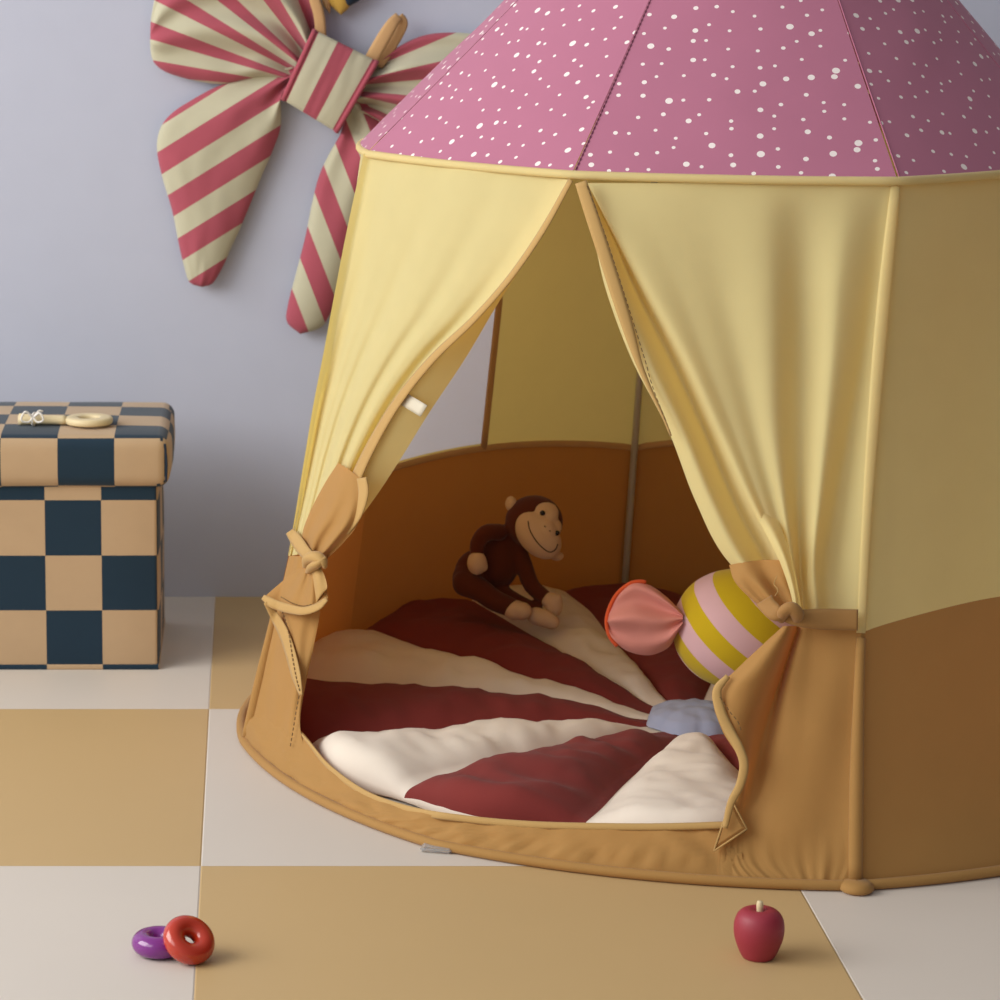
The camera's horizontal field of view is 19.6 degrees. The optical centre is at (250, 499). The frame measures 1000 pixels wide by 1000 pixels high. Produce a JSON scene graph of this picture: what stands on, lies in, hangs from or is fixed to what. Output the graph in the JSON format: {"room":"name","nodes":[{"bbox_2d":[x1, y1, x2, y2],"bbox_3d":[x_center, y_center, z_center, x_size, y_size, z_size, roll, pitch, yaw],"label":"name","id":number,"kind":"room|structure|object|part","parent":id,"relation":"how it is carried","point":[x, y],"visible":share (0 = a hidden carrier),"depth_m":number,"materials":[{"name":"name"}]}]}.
{"room":"children's room","nodes":[
{"label":"children's room","id":0,"kind":"room"},
{"bbox_2d":[0,597,999,999],"bbox_3d":[0.289,0.650,2.401,9.057,0.020,4.877,0,11,0],"label":"floor","id":1,"kind":"structure","parent":0,"point":[131,801],"depth_m":3.31,"materials":[{"name":"tile"}]},
{"bbox_2d":[0,402,174,669],"bbox_3d":[-0.388,0.048,4.434,0.540,0.362,0.333,0,11,0],"label":"storage box","id":2,"kind":"object","parent":1,"relation":"on","point":[82,508],"visible":0.99,"depth_m":4.29,"materials":[{"name":"blue fabric"}]},
{"bbox_2d":[18,410,112,426],"bbox_3d":[-0.278,-0.125,4.318,0.142,0.026,0.072,0,11,0],"label":"wooden teether","id":3,"kind":"object","parent":2,"relation":"on","point":[80,419],"visible":1,"depth_m":4.31,"materials":[{"name":"brown wood"}]},
{"bbox_3d":[-0.313,-0.120,4.314,0.072,0.014,0.014,0,11,0],"label":"handle","id":4,"kind":"part","parent":3,"relation":"part of","materials":[{"name":"brown wood"}]},
{"bbox_3d":[-0.313,-0.122,4.328,0.072,0.014,0.014,1,11,7],"label":"handle","id":5,"kind":"part","parent":3,"relation":"part of","materials":[{"name":"brown wood"}]},
{"bbox_3d":[-0.390,0.221,4.469,0.505,0.008,0.302,0,11,0],"label":"trim","id":6,"kind":"part","parent":2,"relation":"part of","materials":[{"name":"fabric"}]},
{"bbox_3d":[-0.388,-0.087,4.407,0.540,0.087,0.333,0,11,0],"label":"lid","id":7,"kind":"part","parent":2,"relation":"part of","materials":[{"name":"fabric"}]},
{"bbox_2d":[131,926,185,958],"bbox_3d":[-0.100,0.481,3.130,0.060,0.024,0.060,0,11,0],"label":"ring","id":8,"kind":"object","parent":1,"relation":"on","point":[147,942],"visible":0.78,"depth_m":3.11,"materials":[{"name":"purple paint"}]},
{"bbox_2d":[163,915,214,964],"bbox_3d":[-0.067,0.475,3.107,0.056,0.047,0.052,0,11,0],"label":"ring","id":9,"kind":"object","parent":1,"relation":"on","point":[175,932],"visible":1,"depth_m":3.10,"materials":[{"name":"red paint"}]},
{"bbox_2d":[236,0,999,895],"bbox_3d":[0.647,-0.323,3.842,1.329,1.325,1.343,0,11,0],"label":"tent","id":10,"kind":"object","parent":1,"relation":"on","point":[714,285],"visible":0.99,"depth_m":3.42,"materials":[{"name":"fabric"}]},
{"bbox_2d":[266,568,327,606],"bbox_3d":[0.061,0.116,3.796,0.028,0.066,0.140,-6,13,-27],"label":"tie","id":11,"kind":"object","parent":10,"relation":"hanging from","point":[300,587],"depth_m":3.78,"materials":[{"name":"fabric"}]},
{"bbox_3d":[0.068,0.135,4.131,0.107,0.310,0.501,3,12,15],"label":"skirt panel","id":12,"kind":"part","parent":10,"relation":"part of","materials":[{"name":"fabric"}]},
{"bbox_3d":[0.147,-0.245,4.017,0.113,0.520,0.481,2,12,11],"label":"wall panel","id":13,"kind":"part","parent":10,"relation":"part of","materials":[{"name":"yellow fabric"}]},
{"bbox_2d":[288,153,566,555],"bbox_3d":[0.224,-0.157,3.642,0.079,0.539,0.474,-10,15,-41],"label":"curtain","id":14,"kind":"object","parent":10,"relation":"hanging from","point":[434,242],"depth_m":3.65,"materials":[{"name":"yellow fabric"}]},
{"bbox_3d":[0.366,0.064,4.484,0.502,0.310,0.098,-6,13,-28],"label":"skirt panel","id":15,"kind":"part","parent":10,"relation":"part of","materials":[{"name":"fabric"}]},
{"bbox_3d":[0.289,-0.237,4.301,0.209,0.358,0.056,-8,14,-33],"label":"window trim","id":16,"kind":"part","parent":10,"relation":"part of","materials":[{"name":"fabric"}]},
{"bbox_2d":[300,583,738,822],"bbox_3d":[0.622,0.273,3.986,1.172,0.081,1.203,2,12,10],"label":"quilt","id":17,"kind":"object","parent":10,"relation":"on","point":[446,705],"visible":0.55,"depth_m":3.88,"materials":[{"name":"multicoloured fabric"}]},
{"bbox_2d":[452,495,563,628],"bbox_3d":[0.381,0.089,4.274,0.166,0.193,0.099,2,12,12],"label":"monkey","id":18,"kind":"object","parent":17,"relation":"on","point":[498,553],"visible":1,"depth_m":4.25},
{"bbox_2d":[604,569,793,684],"bbox_3d":[0.650,0.175,3.912,0.344,0.165,0.168,0,11,0],"label":"cushion","id":19,"kind":"object","parent":17,"relation":"on","point":[714,627],"visible":0.69,"depth_m":3.87,"materials":[{"name":"multicoloured fabric"}]},
{"bbox_3d":[0.403,-0.310,4.341,0.480,0.520,0.105,-7,13,-31],"label":"wall panel","id":20,"kind":"part","parent":10,"relation":"part of","materials":[{"name":"yellow fabric"}]},
{"bbox_3d":[0.798,-0.320,4.389,0.434,0.520,0.091,4,12,20],"label":"wall panel","id":21,"kind":"part","parent":10,"relation":"part of","materials":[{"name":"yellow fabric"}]},
{"bbox_3d":[0.835,0.056,4.525,0.502,0.310,0.090,4,12,18],"label":"skirt panel","id":22,"kind":"part","parent":10,"relation":"part of","materials":[{"name":"fabric"}]},
{"bbox_2d":[588,183,890,609],"bbox_3d":[0.558,-0.121,3.376,0.372,0.498,0.108,2,12,12],"label":"curtain","id":23,"kind":"object","parent":10,"relation":"hanging from","point":[754,318],"depth_m":3.37,"materials":[{"name":"yellow fabric"}]},
{"bbox_3d":[1.065,-0.267,4.128,0.145,0.520,0.474,-5,13,-25],"label":"wall panel","id":24,"kind":"part","parent":10,"relation":"part of","materials":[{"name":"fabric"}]},
{"bbox_3d":[0.918,0.275,3.431,0.502,0.310,0.097,-6,13,-28],"label":"skirt panel","id":25,"kind":"part","parent":10,"relation":"part of","materials":[{"name":"fabric"}]},
{"bbox_3d":[0.875,-0.132,3.452,0.446,0.520,0.131,-6,13,-29],"label":"wall panel","id":26,"kind":"part","parent":10,"relation":"part of","materials":[{"name":"yellow fabric"}]},
{"bbox_2d":[734,900,784,962],"bbox_3d":[0.549,0.464,3.115,0.054,0.064,0.054,0,11,0],"label":"apple","id":27,"kind":"object","parent":1,"relation":"on","point":[759,929],"visible":1,"depth_m":3.10,"materials":[{"name":"paint"}]},
{"bbox_3d":[0.549,0.440,3.110,0.007,0.015,0.008,0,11,0],"label":"stem","id":28,"kind":"part","parent":27,"relation":"part of","materials":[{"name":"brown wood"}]},
{"bbox_2d":[0,0,999,596],"bbox_3d":[0.289,-1.122,4.573,9.057,2.600,0.080,0,11,0],"label":"wall","id":29,"kind":"structure","parent":0,"point":[98,302],"depth_m":4.68,"materials":[{"name":"paint"}]},
{"bbox_2d":[150,0,470,333],"bbox_3d":[0.141,-0.579,4.597,0.604,0.639,0.065,0,11,0],"label":"bow","id":30,"kind":"object","parent":29,"relation":"hanging from","point":[214,151],"visible":0.76,"depth_m":4.59,"materials":[{"name":"multicoloured fabric"}]},
{"bbox_2d":[322,0,358,14],"bbox_3d":[0.145,-0.835,4.559,0.134,0.133,0.028,0,11,0],"label":"costume","id":31,"kind":"object","parent":29,"relation":"hanging from","point":[340,6],"visible":1,"depth_m":4.57,"materials":[{"name":"yellow fabric"}]}
]}

